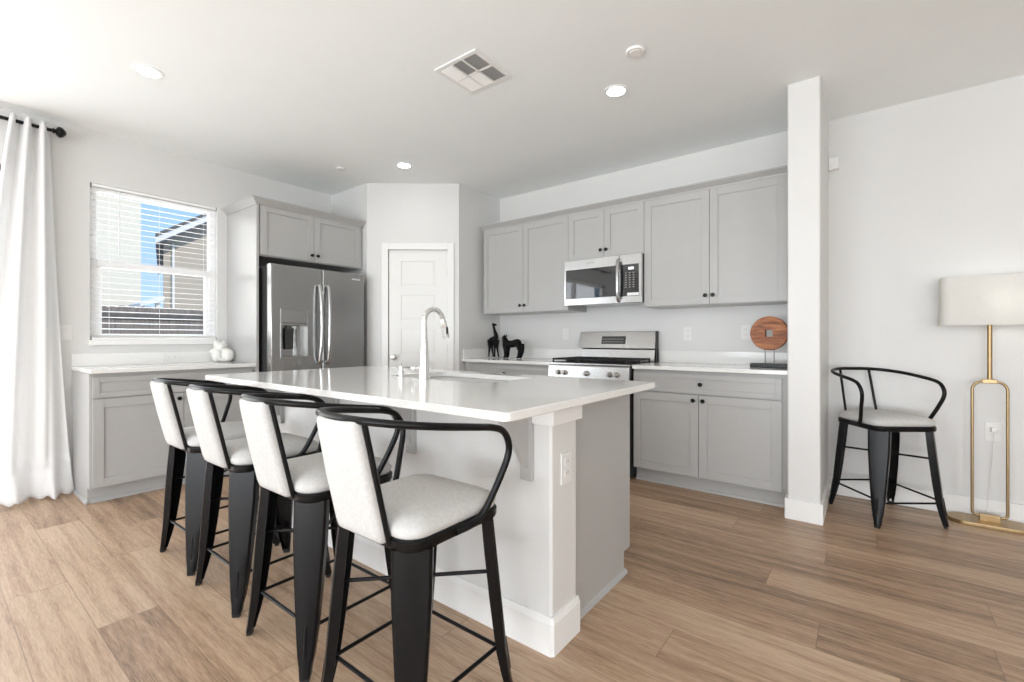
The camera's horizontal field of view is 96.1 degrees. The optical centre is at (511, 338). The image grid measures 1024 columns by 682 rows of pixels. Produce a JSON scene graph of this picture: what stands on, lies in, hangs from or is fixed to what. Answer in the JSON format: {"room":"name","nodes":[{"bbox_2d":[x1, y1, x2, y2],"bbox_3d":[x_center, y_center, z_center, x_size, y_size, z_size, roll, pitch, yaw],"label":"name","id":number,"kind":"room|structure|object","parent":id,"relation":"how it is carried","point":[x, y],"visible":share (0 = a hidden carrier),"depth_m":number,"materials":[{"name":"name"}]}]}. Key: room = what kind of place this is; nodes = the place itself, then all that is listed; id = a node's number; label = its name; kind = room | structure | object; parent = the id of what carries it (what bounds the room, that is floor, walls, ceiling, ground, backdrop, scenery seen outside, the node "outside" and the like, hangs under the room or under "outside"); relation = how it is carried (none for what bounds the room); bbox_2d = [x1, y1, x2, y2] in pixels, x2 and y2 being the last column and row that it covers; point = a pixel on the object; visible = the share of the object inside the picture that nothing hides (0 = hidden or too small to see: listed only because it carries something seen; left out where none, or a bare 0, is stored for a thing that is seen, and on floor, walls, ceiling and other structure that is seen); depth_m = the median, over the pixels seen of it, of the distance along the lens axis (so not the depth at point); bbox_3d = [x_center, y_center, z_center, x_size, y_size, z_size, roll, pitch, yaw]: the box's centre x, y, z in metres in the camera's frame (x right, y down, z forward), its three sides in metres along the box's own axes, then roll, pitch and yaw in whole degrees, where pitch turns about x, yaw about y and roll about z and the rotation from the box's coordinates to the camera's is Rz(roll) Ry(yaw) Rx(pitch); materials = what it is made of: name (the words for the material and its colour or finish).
{"room":"kitchen","nodes":[
{"label":"kitchen","id":0,"kind":"room"},
{"bbox_2d":[0,107,330,470],"bbox_3d":[-3.905,-0.233,2.730,0.140,2.705,8.560,0,0,38],"label":"wall","id":1,"kind":"structure","parent":0,"point":[81,158],"depth_m":3.61,"materials":[{"name":"paint"}]},
{"bbox_2d":[0,115,66,137],"bbox_3d":[-4.176,-1.487,2.158,0.128,0.076,3.024,0,0,38],"label":"curtain rod","id":2,"kind":"object","parent":1,"relation":"attached to","point":[60,132],"visible":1,"depth_m":3.27,"materials":[{"name":"black metal"}]},
{"bbox_2d":[0,112,73,506],"bbox_3d":[-3.339,-0.205,3.119,0.185,2.640,0.549,0,0,38],"label":"curtain","id":3,"kind":"object","parent":2,"relation":"hanging from","point":[35,461],"visible":1,"depth_m":3.20,"materials":[{"name":"white fabric"}]},
{"bbox_2d":[60,325,72,340],"bbox_3d":[-3.296,-0.045,3.399,0.010,0.116,0.072,0,0,38],"label":"wall switch","id":4,"kind":"object","parent":1,"relation":"attached to","point":[66,331],"visible":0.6,"depth_m":3.40,"materials":[{"name":"plastic"}]},
{"bbox_2d":[90,184,214,339],"bbox_3d":[-3.007,-0.588,3.894,0.063,1.215,0.870,0,0,38],"label":"window","id":5,"kind":"structure","parent":1,"relation":"in","point":[95,274],"depth_m":3.80,"materials":[{"name":"white plastic"}]},
{"bbox_2d":[91,183,215,339],"bbox_3d":[-2.967,-0.593,3.863,0.060,1.201,0.846,0,0,38],"label":"window blind","id":6,"kind":"object","parent":5,"relation":"attached to","point":[93,185],"visible":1,"depth_m":3.83,"materials":[{"name":"white plastic"}]},
{"bbox_2d":[89,340,218,344],"bbox_3d":[-2.959,0.028,3.857,0.075,0.040,0.878,0,0,38],"label":"trim","id":7,"kind":"structure","parent":1,"relation":"attached to","point":[91,342],"depth_m":3.77,"materials":[{"name":"paint"}]},
{"bbox_2d":[331,183,366,365],"bbox_3d":[-1.708,-0.233,4.928,0.660,2.705,0.100,0,0,38],"label":"wall","id":8,"kind":"structure","parent":0,"point":[352,203],"depth_m":4.75,"materials":[{"name":"paint"}]},
{"bbox_2d":[367,183,458,370],"bbox_3d":[-1.011,-0.233,4.745,0.935,2.705,0.100,0,0,-1],"label":"wall","id":9,"kind":"structure","parent":0,"point":[396,212],"depth_m":4.69,"materials":[{"name":"paint"}]},
{"bbox_2d":[389,250,446,369],"bbox_3d":[-0.955,0.102,4.688,0.610,2.020,0.116,0,0,-1],"label":"door","id":10,"kind":"structure","parent":9,"relation":"in","point":[417,278],"depth_m":4.71,"materials":[{"name":"paint"}]},
{"bbox_2d":[382,243,453,369],"bbox_3d":[-0.959,0.073,4.688,0.734,2.094,0.019,0,0,-1],"label":"trim","id":11,"kind":"structure","parent":9,"relation":"attached to","point":[449,247],"depth_m":4.68,"materials":[{"name":"paint"}]},
{"bbox_2d":[459,184,499,370],"bbox_3d":[-0.379,-0.233,4.997,0.100,2.705,0.665,0,0,38],"label":"wall","id":12,"kind":"structure","parent":0,"point":[476,208],"depth_m":4.88,"materials":[{"name":"paint"}]},
{"bbox_2d":[0,0,1023,198],"bbox_3d":[-0.566,-1.645,0.158,8.570,0.120,8.840,0,0,38],"label":"ceiling","id":13,"kind":"structure","parent":0,"point":[292,92],"depth_m":2.72,"materials":[{"name":"paint"}]},
{"bbox_2d":[131,64,164,79],"bbox_3d":[-2.159,-1.583,2.729,0.156,0.005,0.156,0,0,38],"label":"recessed light","id":14,"kind":"object","parent":13,"relation":"in","point":[146,71],"visible":1,"depth_m":2.72,"materials":[{"name":"paint"}]},
{"bbox_2d":[395,162,412,168],"bbox_3d":[-0.988,-1.583,4.206,0.156,0.005,0.156,0,0,38],"label":"recessed light","id":15,"kind":"object","parent":13,"relation":"in","point":[403,165],"visible":1,"depth_m":4.20,"materials":[{"name":"paint"}]},
{"bbox_2d":[434,49,511,93],"bbox_3d":[-0.230,-1.580,2.739,0.330,0.010,0.330,0,0,38],"label":"ceiling vent","id":16,"kind":"object","parent":13,"relation":"in","point":[472,71],"visible":1,"depth_m":2.72,"materials":[{"name":"metal"}]},
{"bbox_2d":[604,84,628,97],"bbox_3d":[0.666,-1.583,2.944,0.156,0.005,0.156,0,0,38],"label":"recessed light","id":17,"kind":"object","parent":13,"relation":"in","point":[614,91],"visible":1,"depth_m":2.94,"materials":[{"name":"paint"}]},
{"bbox_2d":[626,45,643,57],"bbox_3d":[0.678,-1.577,2.534,0.100,0.015,0.100,0,0,38],"label":"smoke detector","id":18,"kind":"object","parent":13,"relation":"attached to","point":[636,51],"visible":1,"depth_m":2.52,"materials":[{"name":"paint"}]},
{"bbox_2d":[0,474,1023,681],"bbox_3d":[-0.566,1.180,0.158,8.570,0.120,8.840,0,0,38],"label":"floor","id":19,"kind":"structure","parent":0,"point":[715,588],"depth_m":1.93,"materials":[{"name":"brown wood"}]},
{"bbox_2d":[72,367,253,504],"bbox_3d":[-2.723,0.678,3.652,0.606,0.884,1.060,0,0,38],"label":"base cabinet","id":20,"kind":"object","parent":19,"relation":"on","point":[120,448],"visible":0.51,"depth_m":3.25,"materials":[{"name":"paint"}]},
{"bbox_2d":[71,351,255,373],"bbox_3d":[-2.721,0.172,3.657,0.605,0.123,1.050,0,0,38],"label":"countertop","id":21,"kind":"structure","parent":20,"relation":"on","point":[90,363],"depth_m":3.60,"materials":[{"name":"white stone"}]},
{"bbox_2d":[163,353,179,361],"bbox_3d":[-2.887,0.157,3.902,0.009,0.072,0.116,0,0,38],"label":"wall outlet","id":22,"kind":"object","parent":21,"relation":"attached to","point":[167,357],"visible":1,"depth_m":3.90,"materials":[{"name":"plastic"}]},
{"bbox_2d":[209,340,233,361],"bbox_3d":[-2.587,0.110,4.099,0.161,0.191,0.188,0,0,38],"label":"ornament","id":23,"kind":"object","parent":21,"relation":"on","point":[219,352],"visible":1,"depth_m":4.06,"materials":[{"name":"white ceramic"}]},
{"bbox_2d":[150,378,279,575],"bbox_3d":[-1.579,0.658,2.434,0.518,0.924,0.506,0,0,38],"label":"bar stool","id":24,"kind":"object","parent":19,"relation":"on","point":[184,443],"visible":0.42,"depth_m":2.24,"materials":[{"name":"fabric"}]},
{"bbox_2d":[150,381,186,448],"bbox_3d":[-1.701,0.374,2.276,0.200,0.330,0.107,0,0,38],"label":"cushion","id":25,"kind":"object","parent":24,"relation":"on","point":[162,392],"depth_m":2.23,"materials":[{"name":"fabric"}]},
{"bbox_2d":[183,421,245,446],"bbox_3d":[-1.558,0.494,2.462,0.376,0.066,0.376,0,0,38],"label":"seat cushion","id":26,"kind":"object","parent":24,"relation":"on","point":[231,430],"depth_m":2.35,"materials":[{"name":"fabric"}]},
{"bbox_2d":[186,384,331,617],"bbox_3d":[-1.169,0.658,2.107,0.518,0.924,0.506,0,0,38],"label":"bar stool","id":27,"kind":"object","parent":19,"relation":"on","point":[234,456],"visible":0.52,"depth_m":1.92,"materials":[{"name":"fabric"}]},
{"bbox_2d":[186,388,226,467],"bbox_3d":[-1.290,0.374,1.950,0.200,0.330,0.107,0,0,38],"label":"cushion","id":28,"kind":"object","parent":27,"relation":"on","point":[207,425],"depth_m":1.90,"materials":[{"name":"fabric"}]},
{"bbox_2d":[225,433,317,464],"bbox_3d":[-1.147,0.494,2.136,0.376,0.066,0.376,0,0,38],"label":"seat cushion","id":29,"kind":"object","parent":27,"relation":"on","point":[237,450],"depth_m":2.05,"materials":[{"name":"fabric"}]},
{"bbox_2d":[221,195,365,371],"bbox_3d":[-2.078,-0.039,4.453,0.650,2.318,1.095,0,0,38],"label":"tall cabinet","id":30,"kind":"object","parent":19,"relation":"on","point":[261,231],"visible":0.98,"depth_m":4.13,"materials":[{"name":"paint"}]},
{"bbox_2d":[259,263,363,371],"bbox_3d":[-1.997,0.227,4.390,0.809,1.727,0.896,0,0,38],"label":"refrigerator","id":31,"kind":"object","parent":19,"relation":"on","point":[310,318],"visible":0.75,"depth_m":4.10,"materials":[{"name":"metal"}]},
{"bbox_2d":[239,393,399,681],"bbox_3d":[-0.735,0.658,1.756,0.518,0.924,0.506,0,0,38],"label":"bar stool","id":32,"kind":"object","parent":19,"relation":"on","point":[303,480],"visible":0.66,"depth_m":1.56,"materials":[{"name":"metal"}]},
{"bbox_2d":[239,398,290,496],"bbox_3d":[-0.857,0.374,1.598,0.200,0.330,0.107,0,0,38],"label":"cushion","id":33,"kind":"object","parent":32,"relation":"on","point":[259,417],"depth_m":1.55,"materials":[{"name":"fabric"}]},
{"bbox_2d":[287,452,391,493],"bbox_3d":[-0.714,0.494,1.784,0.376,0.066,0.376,0,0,38],"label":"seat cushion","id":34,"kind":"object","parent":32,"relation":"on","point":[308,475],"depth_m":1.62,"materials":[{"name":"fabric"}]},
{"bbox_2d":[315,407,512,681],"bbox_3d":[-0.312,0.658,1.397,0.518,0.924,0.506,0,0,38],"label":"bar stool","id":35,"kind":"object","parent":19,"relation":"on","point":[409,516],"visible":1,"depth_m":1.25,"materials":[{"name":"black metal"}]},
{"bbox_2d":[317,416,385,543],"bbox_3d":[-0.434,0.374,1.239,0.200,0.330,0.107,0,0,38],"label":"cushion","id":36,"kind":"object","parent":35,"relation":"on","point":[346,444],"depth_m":1.19,"materials":[{"name":"fabric"}]},
{"bbox_2d":[380,474,495,539],"bbox_3d":[-0.291,0.494,1.425,0.376,0.066,0.376,0,0,38],"label":"seat cushion","id":37,"kind":"object","parent":35,"relation":"on","point":[417,506],"depth_m":1.32,"materials":[{"name":"fabric"}]},
{"bbox_2d":[263,376,629,657],"bbox_3d":[-0.491,0.678,2.456,2.051,0.884,0.983,0,0,38],"label":"kitchen island","id":38,"kind":"object","parent":19,"relation":"on","point":[561,548],"visible":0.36,"depth_m":1.85,"materials":[{"name":"paint"}]},
{"bbox_2d":[205,366,654,421],"bbox_3d":[-0.532,0.220,2.400,2.192,0.028,1.147,0,0,38],"label":"island countertop","id":39,"kind":"structure","parent":38,"relation":"on","point":[521,396],"depth_m":1.91,"materials":[{"name":"white stone"}]},
{"bbox_2d":[397,366,410,376],"bbox_3d":[-0.581,0.176,2.499,0.044,0.059,0.093,0,0,38],"label":"soap dispenser","id":40,"kind":"object","parent":39,"relation":"on","point":[401,371],"visible":0.93,"depth_m":2.47,"materials":[{"name":"silver metal"}]},
{"bbox_2d":[411,307,449,380],"bbox_3d":[-0.416,0.021,2.372,0.110,0.369,0.198,0,0,38],"label":"kitchen faucet","id":41,"kind":"object","parent":39,"relation":"on","point":[423,369],"visible":0.99,"depth_m":2.29,"materials":[{"name":"silver metal"}]},
{"bbox_2d":[561,450,571,484],"bbox_3d":[0.202,0.475,1.700,0.009,0.116,0.072,0,0,38],"label":"wall outlet","id":42,"kind":"object","parent":38,"relation":"attached to","point":[566,457],"visible":1,"depth_m":1.69,"materials":[{"name":"plastic"}]},
{"bbox_2d":[565,457,569,465],"bbox_3d":[0.203,0.454,1.699,0.004,0.030,0.030,0,0,38],"label":"receptacle","id":43,"kind":"object","parent":42,"relation":"attached to","point":[567,459],"depth_m":1.70,"materials":[{"name":"plastic"}]},
{"bbox_2d":[565,469,569,477],"bbox_3d":[0.203,0.496,1.699,0.004,0.030,0.030,0,0,38],"label":"receptacle","id":44,"kind":"object","parent":42,"relation":"attached to","point":[567,471],"depth_m":1.70,"materials":[{"name":"plastic"}]},
{"bbox_2d":[465,362,548,375],"bbox_3d":[0.099,0.678,4.650,1.070,0.884,0.628,0,0,38],"label":"base cabinet","id":45,"kind":"object","parent":19,"relation":"on","point":[526,369],"visible":0.14,"depth_m":4.40,"materials":[{"name":"paint"}]},
{"bbox_2d":[462,348,581,364],"bbox_3d":[0.098,0.170,4.652,1.074,0.128,0.630,0,0,38],"label":"countertop","id":46,"kind":"structure","parent":45,"relation":"on","point":[530,356],"depth_m":4.78,"materials":[{"name":"white stone"}]},
{"bbox_2d":[487,323,498,356],"bbox_3d":[-0.201,0.011,4.989,0.138,0.370,0.073,0,0,38],"label":"giraffe figurine","id":47,"kind":"object","parent":46,"relation":"on","point":[493,341],"visible":1,"depth_m":4.96,"materials":[{"name":"black paint"}]},
{"bbox_2d":[502,335,524,358],"bbox_3d":[0.004,0.080,4.818,0.274,0.248,0.107,0,0,38],"label":"figurine","id":48,"kind":"object","parent":46,"relation":"on","point":[507,344],"visible":1,"depth_m":4.79,"materials":[{"name":"black paint"}]},
{"bbox_2d":[548,331,658,477],"bbox_3d":[0.789,0.515,4.059,0.768,1.170,0.715,0,0,38],"label":"gas range","id":49,"kind":"object","parent":19,"relation":"on","point":[605,354],"visible":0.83,"depth_m":4.08,"materials":[{"name":"metal"}]},
{"bbox_2d":[549,362,652,366],"bbox_3d":[0.778,0.215,4.034,0.750,0.020,0.498,0,0,38],"label":"cooktop","id":50,"kind":"object","parent":49,"relation":"in","point":[551,364],"depth_m":3.85,"materials":[{"name":"metal"}]},
{"bbox_2d":[634,369,786,506],"bbox_3d":[1.550,0.678,3.532,1.066,0.884,0.628,0,0,38],"label":"base cabinet","id":51,"kind":"object","parent":19,"relation":"on","point":[719,433],"visible":0.92,"depth_m":3.28,"materials":[{"name":"paint"}]},
{"bbox_2d":[632,351,786,374],"bbox_3d":[1.553,0.170,3.531,1.060,0.128,0.630,0,0,38],"label":"countertop","id":52,"kind":"structure","parent":51,"relation":"on","point":[703,361],"depth_m":3.64,"materials":[{"name":"white stone"}]},
{"bbox_2d":[750,316,786,367],"bbox_3d":[1.844,0.023,3.294,0.242,0.366,0.090,0,0,38],"label":"disc sculpture","id":53,"kind":"object","parent":52,"relation":"on","point":[759,338],"visible":0.88,"depth_m":3.27,"materials":[{"name":"brown wood"}]},
{"bbox_2d":[829,367,948,528],"bbox_3d":[2.366,0.658,2.956,0.518,0.924,0.504,0,0,1],"label":"bar stool","id":54,"kind":"object","parent":19,"relation":"on","point":[884,427],"visible":1,"depth_m":2.77,"materials":[{"name":"black metal"}]},
{"bbox_2d":[839,410,935,426],"bbox_3d":[2.366,0.494,2.921,0.376,0.066,0.376,0,0,1],"label":"seat cushion","id":55,"kind":"object","parent":54,"relation":"on","point":[871,418],"depth_m":2.79,"materials":[{"name":"fabric"}]},
{"bbox_2d":[939,273,1023,534],"bbox_3d":[2.877,0.371,2.773,0.444,1.497,0.199,0,0,38],"label":"floor lamp","id":56,"kind":"object","parent":19,"relation":"on","point":[994,299],"visible":1,"depth_m":2.74,"materials":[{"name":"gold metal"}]},
{"bbox_2d":[500,75,1023,504],"bbox_3d":[2.088,-0.233,3.605,8.570,2.705,0.140,0,0,38],"label":"wall","id":57,"kind":"structure","parent":0,"point":[922,192],"depth_m":3.09,"materials":[{"name":"paint"}]},
{"bbox_2d":[484,216,586,314],"bbox_3d":[0.205,-0.706,4.719,1.050,0.885,0.388,0,0,38],"label":"upper cabinet","id":58,"kind":"object","parent":57,"relation":"attached to","point":[524,263],"visible":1,"depth_m":4.57,"materials":[{"name":"paint"}]},
{"bbox_2d":[479,165,786,231],"bbox_3d":[0.810,-1.173,4.053,2.866,0.050,0.070,0,0,38],"label":"crown molding","id":59,"kind":"structure","parent":58,"relation":"attached to","point":[782,170],"depth_m":3.78,"materials":[{"name":"paint"}]},
{"bbox_2d":[563,328,568,339],"bbox_3d":[0.549,-0.048,4.696,0.072,0.116,0.009,0,0,38],"label":"wall outlet","id":60,"kind":"object","parent":57,"relation":"attached to","point":[565,330],"visible":1,"depth_m":4.69,"materials":[{"name":"plastic"}]},
{"bbox_2d":[568,201,643,260],"bbox_3d":[0.909,-0.930,4.177,0.728,0.436,0.388,0,0,38],"label":"upper cabinet","id":61,"kind":"object","parent":57,"relation":"attached to","point":[619,230],"visible":0.83,"depth_m":4.03,"materials":[{"name":"paint"}]},
{"bbox_2d":[564,253,643,307],"bbox_3d":[0.880,-0.506,4.150,0.738,0.405,0.470,0,0,38],"label":"microwave","id":62,"kind":"object","parent":61,"relation":"attached to","point":[611,281],"visible":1,"depth_m":4.00,"materials":[{"name":"metal"}]},
{"bbox_2d":[684,327,691,340],"bbox_3d":[1.512,-0.042,3.954,0.072,0.116,0.009,0,0,38],"label":"wall outlet","id":63,"kind":"object","parent":57,"relation":"attached to","point":[687,330],"visible":1,"depth_m":3.95,"materials":[{"name":"plastic"}]},
{"bbox_2d":[644,174,786,308],"bbox_3d":[1.620,-0.706,3.630,1.066,0.885,0.388,0,0,38],"label":"upper cabinet","id":64,"kind":"object","parent":57,"relation":"attached to","point":[725,246],"visible":0.97,"depth_m":3.48,"materials":[{"name":"paint"}]},
{"bbox_2d":[741,325,750,339],"bbox_3d":[1.870,-0.052,3.679,0.072,0.116,0.009,0,0,38],"label":"wall outlet","id":65,"kind":"object","parent":57,"relation":"attached to","point":[745,329],"visible":0.97,"depth_m":3.68,"materials":[{"name":"plastic"}]},
{"bbox_2d":[828,157,838,170],"bbox_3d":[2.315,-1.258,3.311,0.060,0.085,0.048,0,0,38],"label":"wall sensor","id":66,"kind":"object","parent":57,"relation":"attached to","point":[833,163],"visible":1,"depth_m":3.29,"materials":[{"name":"white plastic"}]},
{"bbox_2d":[831,476,1023,522],"bbox_3d":[3.818,1.058,2.175,3.804,0.125,0.014,0,0,38],"label":"baseboard","id":67,"kind":"structure","parent":57,"relation":"attached to","point":[953,503],"depth_m":2.96,"materials":[{"name":"paint"}]},
{"bbox_2d":[985,422,1001,441],"bbox_3d":[2.966,0.573,2.835,0.072,0.116,0.009,0,0,38],"label":"wall outlet","id":68,"kind":"object","parent":57,"relation":"attached to","point":[989,435],"visible":0.99,"depth_m":2.83,"materials":[{"name":"plastic"}]},
{"bbox_2d":[787,76,827,503],"bbox_3d":[2.019,-0.233,3.122,0.174,2.705,0.750,0,0,38],"label":"column","id":69,"kind":"structure","parent":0,"point":[807,118],"depth_m":2.83,"materials":[{"name":"paint"}]},
{"bbox_2d":[784,476,830,525],"bbox_3d":[2.009,1.058,3.108,0.202,0.125,0.744,0,0,38],"label":"baseboard","id":70,"kind":"structure","parent":69,"relation":"attached to","point":[799,510],"depth_m":2.83,"materials":[{"name":"paint"}]},
{"label":"outside","id":71,"kind":"structure","parent":0,"visible":0},
{"bbox_3d":[-16.690,1.315,19.164,40.169,0.110,60.000,0,0,38],"label":"ground","id":72,"kind":"structure","parent":71,"visible":0},
{"bbox_2d":[97,193,141,307],"bbox_3d":[-16.075,-2.040,9.676,8.620,6.600,11.550,0,0,38],"label":"neighbor house","id":73,"kind":"structure","parent":72,"relation":"on","point":[116,273],"depth_m":11.28,"materials":[{"name":"beige paint"}]},
{"bbox_2d":[129,296,164,307],"bbox_3d":[-8.491,0.140,10.691,0.900,2.240,0.460,0,0,38],"label":"patio cover","id":74,"kind":"object","parent":72,"relation":"on","point":[143,303],"visible":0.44,"depth_m":10.47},
{"bbox_2d":[102,305,202,333],"bbox_3d":[-6.640,0.304,10.196,0.063,1.912,14.054,0,0,38],"label":"fence","id":75,"kind":"object","parent":72,"relation":"on","point":[196,324],"visible":0.08,"depth_m":9.31,"materials":[{"name":"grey wood"}]},
{"bbox_2d":[155,213,206,310],"bbox_3d":[-11.775,-2.634,22.485,8.840,7.787,10.200,0,0,-37],"label":"neighbor house","id":76,"kind":"structure","parent":72,"relation":"on","point":[191,290],"depth_m":16.86,"materials":[{"name":"beige paint"}]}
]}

